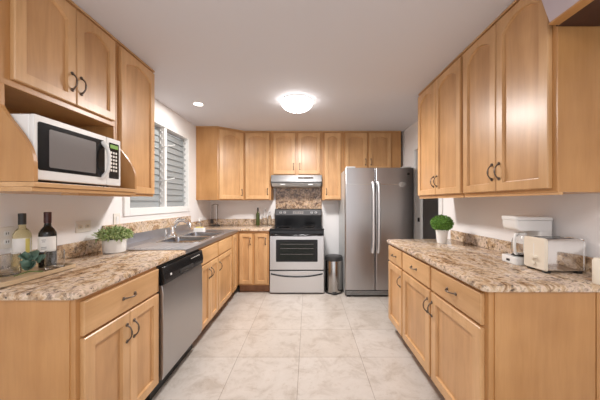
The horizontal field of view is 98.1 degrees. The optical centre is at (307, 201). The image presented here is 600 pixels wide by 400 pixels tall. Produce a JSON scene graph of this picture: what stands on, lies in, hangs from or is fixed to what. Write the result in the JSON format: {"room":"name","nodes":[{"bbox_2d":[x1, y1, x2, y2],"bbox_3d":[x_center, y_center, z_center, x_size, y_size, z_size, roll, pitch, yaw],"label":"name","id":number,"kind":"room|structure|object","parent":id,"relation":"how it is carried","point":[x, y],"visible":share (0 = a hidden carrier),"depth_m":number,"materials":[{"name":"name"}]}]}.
{"room":"kitchen","nodes":[
{"label":"kitchen","id":0,"kind":"room"},
{"bbox_2d":[0,99,210,253],"bbox_3d":[-1.670,0.101,1.050,0.120,2.378,6.500,0,0,0],"label":"wall","id":1,"kind":"structure","parent":0,"point":[66,210],"depth_m":1.82,"materials":[{"name":"white paint"}]},
{"bbox_2d":[0,226,14,248],"bbox_3d":[-1.605,0.190,1.385,0.009,0.115,0.075,0,0,0],"label":"outlet","id":2,"kind":"object","parent":1,"relation":"attached to","point":[6,233],"visible":0.87,"depth_m":1.38,"materials":[{"name":"white plastic"}]},
{"bbox_2d":[4,231,10,235],"bbox_3d":[-1.603,0.168,1.385,0.003,0.026,0.030,0,0,0],"label":"socket","id":3,"kind":"object","parent":2,"relation":"attached to","point":[6,233],"depth_m":1.39,"materials":[{"name":"grey plastic"}]},
{"bbox_2d":[4,239,10,243],"bbox_3d":[-1.603,0.212,1.385,0.003,0.026,0.030,0,0,0],"label":"socket","id":4,"kind":"object","parent":2,"relation":"attached to","point":[6,241],"depth_m":1.39,"materials":[{"name":"grey plastic"}]},
{"bbox_2d":[32,238,101,262],"bbox_3d":[-1.599,0.327,1.548,0.020,0.097,0.961,0,0,0],"label":"backsplash","id":5,"kind":"structure","parent":1,"relation":"attached to","point":[75,249],"depth_m":1.82,"materials":[{"name":"stone"}]},
{"bbox_2d":[0,0,136,196],"bbox_3d":[-1.375,-0.561,1.409,0.466,1.052,0.652,0,0,0],"label":"upper cabinet","id":6,"kind":"object","parent":1,"relation":"attached to","point":[57,62],"visible":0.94,"depth_m":1.31,"materials":[{"name":"brown wood"}]},
{"bbox_2d":[10,114,119,186],"bbox_3d":[-1.342,-0.232,1.361,0.446,0.292,0.511,0,0,0],"label":"microwave","id":7,"kind":"object","parent":6,"relation":"on","point":[65,153],"visible":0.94,"depth_m":1.27,"materials":[{"name":"white plastic"}]},
{"bbox_2d":[0,182,136,191],"bbox_3d":[-1.375,-0.074,1.409,0.466,0.021,0.652,0,0,0],"label":"shelf","id":8,"kind":"object","parent":6,"relation":"attached to","point":[4,186],"depth_m":1.19,"materials":[{"name":"brown wood"}]},
{"bbox_2d":[75,220,90,232],"bbox_3d":[-1.605,0.175,1.860,0.009,0.080,0.125,0,0,0],"label":"outlet","id":9,"kind":"object","parent":1,"relation":"attached to","point":[80,226],"visible":1,"depth_m":1.85,"materials":[{"name":"white plastic"}]},
{"bbox_2d":[113,213,119,223],"bbox_3d":[-1.604,0.155,2.185,0.010,0.120,0.075,0,0,0],"label":"light switch","id":10,"kind":"object","parent":1,"relation":"attached to","point":[116,216],"visible":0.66,"depth_m":2.17,"materials":[{"name":"white plastic"}]},
{"bbox_2d":[115,40,154,196],"bbox_3d":[-1.436,-0.566,1.950,0.344,1.042,0.425,0,0,0],"label":"upper cabinet","id":11,"kind":"object","parent":1,"relation":"attached to","point":[134,79],"visible":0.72,"depth_m":1.94,"materials":[{"name":"brown wood"}]},
{"bbox_2d":[102,216,190,233],"bbox_3d":[-1.599,0.237,2.779,0.021,0.105,1.498,0,0,0],"label":"backsplash","id":12,"kind":"structure","parent":1,"relation":"attached to","point":[149,225],"depth_m":2.62,"materials":[{"name":"stone"}]},
{"bbox_2d":[123,116,190,215],"bbox_3d":[-1.629,-0.390,2.900,0.197,1.030,1.280,0,0,0],"label":"window","id":13,"kind":"structure","parent":1,"relation":"in","point":[172,194],"depth_m":3.07,"materials":[{"name":"white paint"}]},
{"bbox_2d":[72,0,514,132],"bbox_3d":[0.570,-1.138,1.110,4.600,0.100,6.620,0,0,0],"label":"ceiling","id":14,"kind":"structure","parent":0,"point":[363,65],"depth_m":1.89,"materials":[{"name":"white paint"}]},
{"bbox_2d":[192,102,203,105],"bbox_3d":[-1.215,-1.085,2.880,0.124,0.006,0.124,0,0,0],"label":"recessed light","id":15,"kind":"object","parent":14,"relation":"in","point":[193,103],"visible":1,"depth_m":2.86,"materials":[{"name":"white paint"}]},
{"bbox_2d":[281,94,312,112],"bbox_3d":[-0.118,-1.018,2.780,0.344,0.137,0.344,0,0,0],"label":"ceiling light","id":16,"kind":"object","parent":14,"relation":"attached to","point":[295,103],"visible":1,"depth_m":2.67,"materials":[{"name":"white glass"}]},
{"bbox_2d":[151,280,444,399],"bbox_3d":[0.570,1.340,1.110,4.600,0.100,6.620,0,0,0],"label":"floor","id":17,"kind":"structure","parent":0,"point":[258,345],"depth_m":2.19,"materials":[{"name":"tile"}]},
{"bbox_2d":[0,267,158,399],"bbox_3d":[-1.265,0.850,1.379,0.685,0.880,0.586,0,0,0],"label":"base cabinet","id":18,"kind":"object","parent":17,"relation":"on","point":[103,344],"visible":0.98,"depth_m":1.11,"materials":[{"name":"brown wood"}]},
{"bbox_2d":[0,238,185,299],"bbox_3d":[-1.281,0.344,1.548,0.656,0.131,0.961,0,0,0],"label":"countertop","id":19,"kind":"structure","parent":18,"relation":"on","point":[94,271],"depth_m":1.40,"materials":[{"name":"stone"}]},
{"bbox_2d":[0,263,75,287],"bbox_3d":[-1.450,0.362,1.302,0.270,0.025,0.405,0,0,0],"label":"serving tray","id":20,"kind":"object","parent":19,"relation":"on","point":[11,280],"visible":0.65,"depth_m":1.28,"materials":[{"name":"brown wood"}]},
{"bbox_2d":[0,252,20,276],"bbox_3d":[-1.485,0.309,1.285,0.092,0.105,0.092,0,0,0],"label":"glass tumbler","id":21,"kind":"object","parent":20,"relation":"on","point":[10,265],"visible":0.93,"depth_m":1.27,"materials":[{"name":"white"}]},
{"bbox_2d":[12,213,31,269],"bbox_3d":[-1.547,0.211,1.408,0.076,0.301,0.075,0,0,0],"label":"wine bottle","id":22,"kind":"object","parent":20,"relation":"on","point":[21,237],"visible":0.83,"depth_m":1.39,"materials":[{"name":"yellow glass"}]},
{"bbox_2d":[14,250,45,276],"bbox_3d":[-1.371,0.300,1.282,0.111,0.120,0.079,0,0,-31],"label":"eucalyptus sprig","id":23,"kind":"object","parent":20,"relation":"on","point":[26,263],"visible":1,"depth_m":1.28,"materials":[{"name":"green plant"}]},
{"bbox_2d":[38,212,56,267],"bbox_3d":[-1.462,0.209,1.460,0.077,0.306,0.077,0,0,0],"label":"wine bottle","id":24,"kind":"object","parent":20,"relation":"on","point":[47,236],"visible":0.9,"depth_m":1.44,"materials":[{"name":"black glass"}]},
{"bbox_2d":[44,249,64,269],"bbox_3d":[-1.378,0.312,1.415,0.082,0.100,0.082,0,0,0],"label":"glass tumbler","id":25,"kind":"object","parent":20,"relation":"on","point":[55,258],"visible":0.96,"depth_m":1.39,"materials":[{"name":"white"}]},
{"bbox_2d":[92,225,133,253],"bbox_3d":[-1.443,0.272,1.943,0.271,0.206,0.259,0,0,0],"label":"potted plant","id":26,"kind":"object","parent":19,"relation":"on","point":[114,240],"visible":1,"depth_m":1.89,"materials":[{"name":"green plant"}]},
{"bbox_2d":[126,224,237,253],"bbox_3d":[-1.281,0.417,2.780,0.656,0.252,1.499,0,0,0],"label":"double sink","id":27,"kind":"object","parent":19,"relation":"in","point":[154,239],"visible":0.7,"depth_m":2.59,"materials":[{"name":"metal"}]},
{"bbox_2d":[164,217,192,237],"bbox_3d":[-1.390,0.268,2.780,0.254,0.211,0.204,0,0,0],"label":"faucet","id":28,"kind":"object","parent":27,"relation":"on","point":[173,226],"visible":0.98,"depth_m":2.82,"materials":[{"name":"silver metal"}]},
{"bbox_2d":[156,236,211,243],"bbox_3d":[-1.218,0.455,2.580,0.409,0.177,0.404,0,0,0],"label":"basin","id":29,"kind":"object","parent":27,"relation":"in","point":[198,239],"depth_m":2.74,"materials":[{"name":"silver metal"}]},
{"bbox_2d":[194,227,204,231],"bbox_3d":[-1.355,0.341,3.246,0.130,0.062,0.058,0,0,0],"label":"soap caddy","id":30,"kind":"object","parent":27,"relation":"on","point":[197,229],"visible":0.99,"depth_m":3.22,"materials":[{"name":"white plastic"}]},
{"bbox_2d":[179,232,224,236],"bbox_3d":[-1.218,0.455,3.000,0.409,0.177,0.404,0,0,0],"label":"basin","id":31,"kind":"object","parent":27,"relation":"in","point":[213,234],"depth_m":3.17,"materials":[{"name":"silver metal"}]},
{"bbox_2d":[145,249,202,399],"bbox_3d":[-1.235,0.852,1.992,0.626,0.876,0.624,0,0,0],"label":"dishwasher","id":32,"kind":"object","parent":17,"relation":"on","point":[180,278],"visible":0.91,"depth_m":1.88,"materials":[{"name":"grey metal"}]},
{"bbox_2d":[179,241,217,343],"bbox_3d":[-1.265,0.850,2.542,0.685,0.880,0.455,0,0,0],"label":"base cabinet","id":33,"kind":"object","parent":17,"relation":"on","point":[210,251],"visible":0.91,"depth_m":2.52,"materials":[{"name":"brown wood"}]},
{"bbox_2d":[209,231,238,322],"bbox_3d":[-1.265,0.850,3.219,0.685,0.880,0.893,0,0,0],"label":"base cabinet","id":34,"kind":"object","parent":17,"relation":"on","point":[228,247],"visible":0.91,"depth_m":3.13,"materials":[{"name":"brown wood"}]},
{"bbox_2d":[239,231,269,291],"bbox_3d":[-0.767,0.850,3.956,0.436,0.880,0.683,0,0,0],"label":"base cabinet","id":35,"kind":"object","parent":17,"relation":"on","point":[254,246],"visible":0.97,"depth_m":3.66,"materials":[{"name":"brown wood"}]},
{"bbox_2d":[190,219,274,230],"bbox_3d":[-1.075,0.344,3.914,1.068,0.131,0.769,0,0,0],"label":"countertop","id":36,"kind":"structure","parent":35,"relation":"on","point":[239,224],"depth_m":4.07,"materials":[{"name":"stone"}]},
{"bbox_2d":[210,204,219,225],"bbox_3d":[-1.480,0.203,4.150,0.150,0.344,0.150,0,0,0],"label":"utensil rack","id":37,"kind":"object","parent":36,"relation":"on","point":[211,220],"visible":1,"depth_m":4.14,"materials":[{"name":"grey metal"}]},
{"bbox_2d":[256,208,259,225],"bbox_3d":[-0.800,0.231,4.150,0.060,0.286,0.060,0,0,0],"label":"oil bottle","id":38,"kind":"object","parent":36,"relation":"on","point":[257,213],"visible":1,"depth_m":4.13,"materials":[{"name":"green glass"}]},
{"bbox_2d":[263,209,266,225],"bbox_3d":[-0.685,0.242,4.140,0.068,0.265,0.068,0,0,0],"label":"glass bottle","id":39,"kind":"object","parent":36,"relation":"on","point":[264,215],"visible":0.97,"depth_m":4.11,"materials":[{"name":"white"}]},
{"bbox_2d":[267,211,271,225],"bbox_3d":[-0.605,0.262,4.100,0.068,0.225,0.068,0,0,0],"label":"glass bottle","id":40,"kind":"object","parent":36,"relation":"on","point":[269,220],"visible":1,"depth_m":4.08,"materials":[{"name":"white"}]},
{"bbox_2d":[269,209,323,292],"bbox_3d":[-0.156,0.699,3.922,0.762,1.183,0.706,0,0,0],"label":"electric stove","id":41,"kind":"object","parent":17,"relation":"on","point":[297,235],"visible":1,"depth_m":3.63,"materials":[{"name":"grey metal"}]},
{"bbox_2d":[269,225,323,229],"bbox_3d":[-0.156,0.383,3.931,0.762,0.019,0.617,0,0,0],"label":"cooktop","id":42,"kind":"object","parent":41,"relation":"in","point":[276,227],"depth_m":3.81,"materials":[{"name":"grey"}]},
{"bbox_2d":[325,254,342,294],"bbox_3d":[0.370,1.027,3.735,0.256,0.526,0.256,0,0,44],"label":"trash can","id":43,"kind":"object","parent":17,"relation":"on","point":[333,262],"visible":1,"depth_m":3.63,"materials":[{"name":"grey metal"}]},
{"bbox_2d":[339,166,412,296],"bbox_3d":[0.963,0.405,3.845,0.925,1.770,0.829,0,0,0],"label":"refrigerator","id":44,"kind":"object","parent":17,"relation":"on","point":[376,204],"visible":0.92,"depth_m":3.50,"materials":[{"name":"silver metal"}]},
{"bbox_2d":[388,244,403,335],"bbox_3d":[1.120,0.850,2.429,0.695,0.880,0.393,0,0,0],"label":"base cabinet","id":45,"kind":"object","parent":17,"relation":"on","point":[395,265],"visible":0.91,"depth_m":2.42,"materials":[{"name":"brown wood"}]},
{"bbox_2d":[387,230,599,291],"bbox_3d":[1.129,0.347,1.905,0.680,0.124,1.480,0,0,0],"label":"countertop","id":46,"kind":"structure","parent":45,"relation":"on","point":[476,260],"depth_m":1.47,"materials":[{"name":"stone"}]},
{"bbox_2d":[430,214,453,243],"bbox_3d":[1.225,0.242,2.382,0.197,0.265,0.203,0,0,0],"label":"topiary","id":47,"kind":"object","parent":46,"relation":"on","point":[440,224],"visible":1,"depth_m":2.34,"materials":[{"name":"green plant"}]},
{"bbox_2d":[435,229,447,243],"bbox_3d":[1.225,0.313,2.380,0.112,0.123,0.112,0,0,0],"label":"pot","id":48,"kind":"object","parent":47,"relation":"attached to","point":[441,234],"depth_m":2.34,"materials":[{"name":"white ceramic"}]},
{"bbox_2d":[502,216,552,264],"bbox_3d":[1.337,0.231,1.596,0.217,0.288,0.136,0,0,4],"label":"coffee maker","id":49,"kind":"object","parent":46,"relation":"on","point":[531,225],"visible":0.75,"depth_m":1.55,"materials":[{"name":"white plastic"}]},
{"bbox_2d":[524,236,585,273],"bbox_3d":[1.331,0.283,1.420,0.230,0.182,0.144,0,0,2],"label":"toaster","id":50,"kind":"object","parent":46,"relation":"on","point":[547,254],"visible":1,"depth_m":1.35,"materials":[{"name":"silver metal"}]},
{"bbox_2d":[592,257,599,284],"bbox_3d":[1.335,0.315,1.190,0.048,0.120,0.048,0,0,0],"label":"shaker","id":51,"kind":"object","parent":46,"relation":"on","point":[596,260],"visible":1,"depth_m":1.19,"materials":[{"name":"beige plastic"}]},
{"bbox_2d":[402,251,432,377],"bbox_3d":[1.120,0.850,1.973,0.695,0.880,0.514,0,0,0],"label":"base cabinet","id":52,"kind":"object","parent":17,"relation":"on","point":[416,275],"visible":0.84,"depth_m":1.93,"materials":[{"name":"brown wood"}]},
{"bbox_2d":[427,266,599,399],"bbox_3d":[1.120,0.850,1.448,0.695,0.880,0.533,0,0,0],"label":"base cabinet","id":53,"kind":"object","parent":17,"relation":"on","point":[485,345],"visible":0.97,"depth_m":1.18,"materials":[{"name":"brown wood"}]},
{"bbox_2d":[211,188,437,279],"bbox_3d":[0.570,0.101,4.360,4.600,2.378,0.120,0,0,0],"label":"wall","id":54,"kind":"structure","parent":0,"point":[227,209],"depth_m":4.30,"materials":[{"name":"white paint"}]},
{"bbox_2d":[196,126,244,199],"bbox_3d":[-1.288,-0.557,4.011,0.640,1.059,0.573,0,0,0],"label":"upper cabinet","id":55,"kind":"object","parent":54,"relation":"attached to","point":[220,151],"visible":0.96,"depth_m":3.74,"materials":[{"name":"brown wood"}]},
{"bbox_2d":[245,131,273,199],"bbox_3d":[-0.768,-0.557,4.115,0.403,1.059,0.365,0,0,0],"label":"upper cabinet","id":56,"kind":"object","parent":54,"relation":"attached to","point":[258,186],"visible":0.96,"depth_m":3.98,"materials":[{"name":"brown wood"}]},
{"bbox_2d":[271,175,321,187],"bbox_3d":[-0.175,-0.320,4.088,0.766,0.176,0.384,0,0,0],"label":"range hood","id":57,"kind":"object","parent":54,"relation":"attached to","point":[277,181],"visible":1,"depth_m":3.92,"materials":[{"name":"silver metal"}]},
{"bbox_2d":[271,131,321,174],"bbox_3d":[-0.175,-0.749,4.115,0.780,0.677,0.365,0,0,0],"label":"upper cabinet","id":58,"kind":"object","parent":54,"relation":"attached to","point":[292,152],"visible":0.95,"depth_m":3.98,"materials":[{"name":"brown wood"}]},
{"bbox_2d":[276,187,321,208],"bbox_3d":[-0.153,0.040,4.290,0.758,0.700,0.017,0,0,0],"label":"backsplash","id":59,"kind":"structure","parent":54,"relation":"attached to","point":[286,198],"depth_m":4.28,"materials":[{"name":"brown stone"}]},
{"bbox_2d":[321,131,343,199],"bbox_3d":[0.381,-0.557,4.115,0.328,1.059,0.365,0,0,0],"label":"upper cabinet","id":60,"kind":"object","parent":54,"relation":"attached to","point":[332,141],"visible":0.88,"depth_m":3.98,"materials":[{"name":"brown wood"}]},
{"bbox_2d":[344,131,400,168],"bbox_3d":[0.986,-0.783,4.115,0.878,0.607,0.365,0,0,0],"label":"upper cabinet","id":61,"kind":"object","parent":54,"relation":"attached to","point":[362,149],"visible":0.93,"depth_m":3.98,"materials":[{"name":"brown wood"}]},
{"bbox_2d":[401,121,599,256],"bbox_3d":[1.520,0.101,1.050,0.100,2.378,6.500,0,0,0],"label":"wall","id":62,"kind":"structure","parent":0,"point":[574,215],"depth_m":1.82,"materials":[{"name":"white paint"}]},
{"bbox_2d":[412,144,442,238],"bbox_3d":[1.513,0.260,3.228,0.118,2.060,0.805,0,0,0],"label":"trim","id":63,"kind":"structure","parent":62,"relation":"attached to","point":[417,202],"depth_m":3.56,"materials":[{"name":"white paint"}]},
{"bbox_2d":[418,52,464,198],"bbox_3d":[1.270,-0.560,2.255,0.395,1.054,0.750,0,0,0],"label":"upper cabinet","id":64,"kind":"object","parent":62,"relation":"attached to","point":[440,103],"visible":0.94,"depth_m":2.16,"materials":[{"name":"brown wood"}]},
{"bbox_2d":[451,230,593,274],"bbox_3d":[1.459,0.330,1.905,0.020,0.090,1.480,0,0,0],"label":"backsplash","id":65,"kind":"structure","parent":62,"relation":"attached to","point":[504,246],"depth_m":2.09,"materials":[{"name":"stone"}]},
{"bbox_2d":[463,0,599,196],"bbox_3d":[1.270,-0.560,1.520,0.395,1.054,0.700,0,0,0],"label":"upper cabinet","id":66,"kind":"object","parent":62,"relation":"attached to","point":[531,86],"visible":1,"depth_m":1.31,"materials":[{"name":"brown wood"}]},
{"bbox_2d":[542,0,599,25],"bbox_3d":[1.267,-0.935,0.770,0.402,0.302,0.939,0,0,0],"label":"shelf","id":67,"kind":"object","parent":62,"relation":"attached to","point":[559,12],"visible":1,"depth_m":1.10,"materials":[{"name":"brown wood"}]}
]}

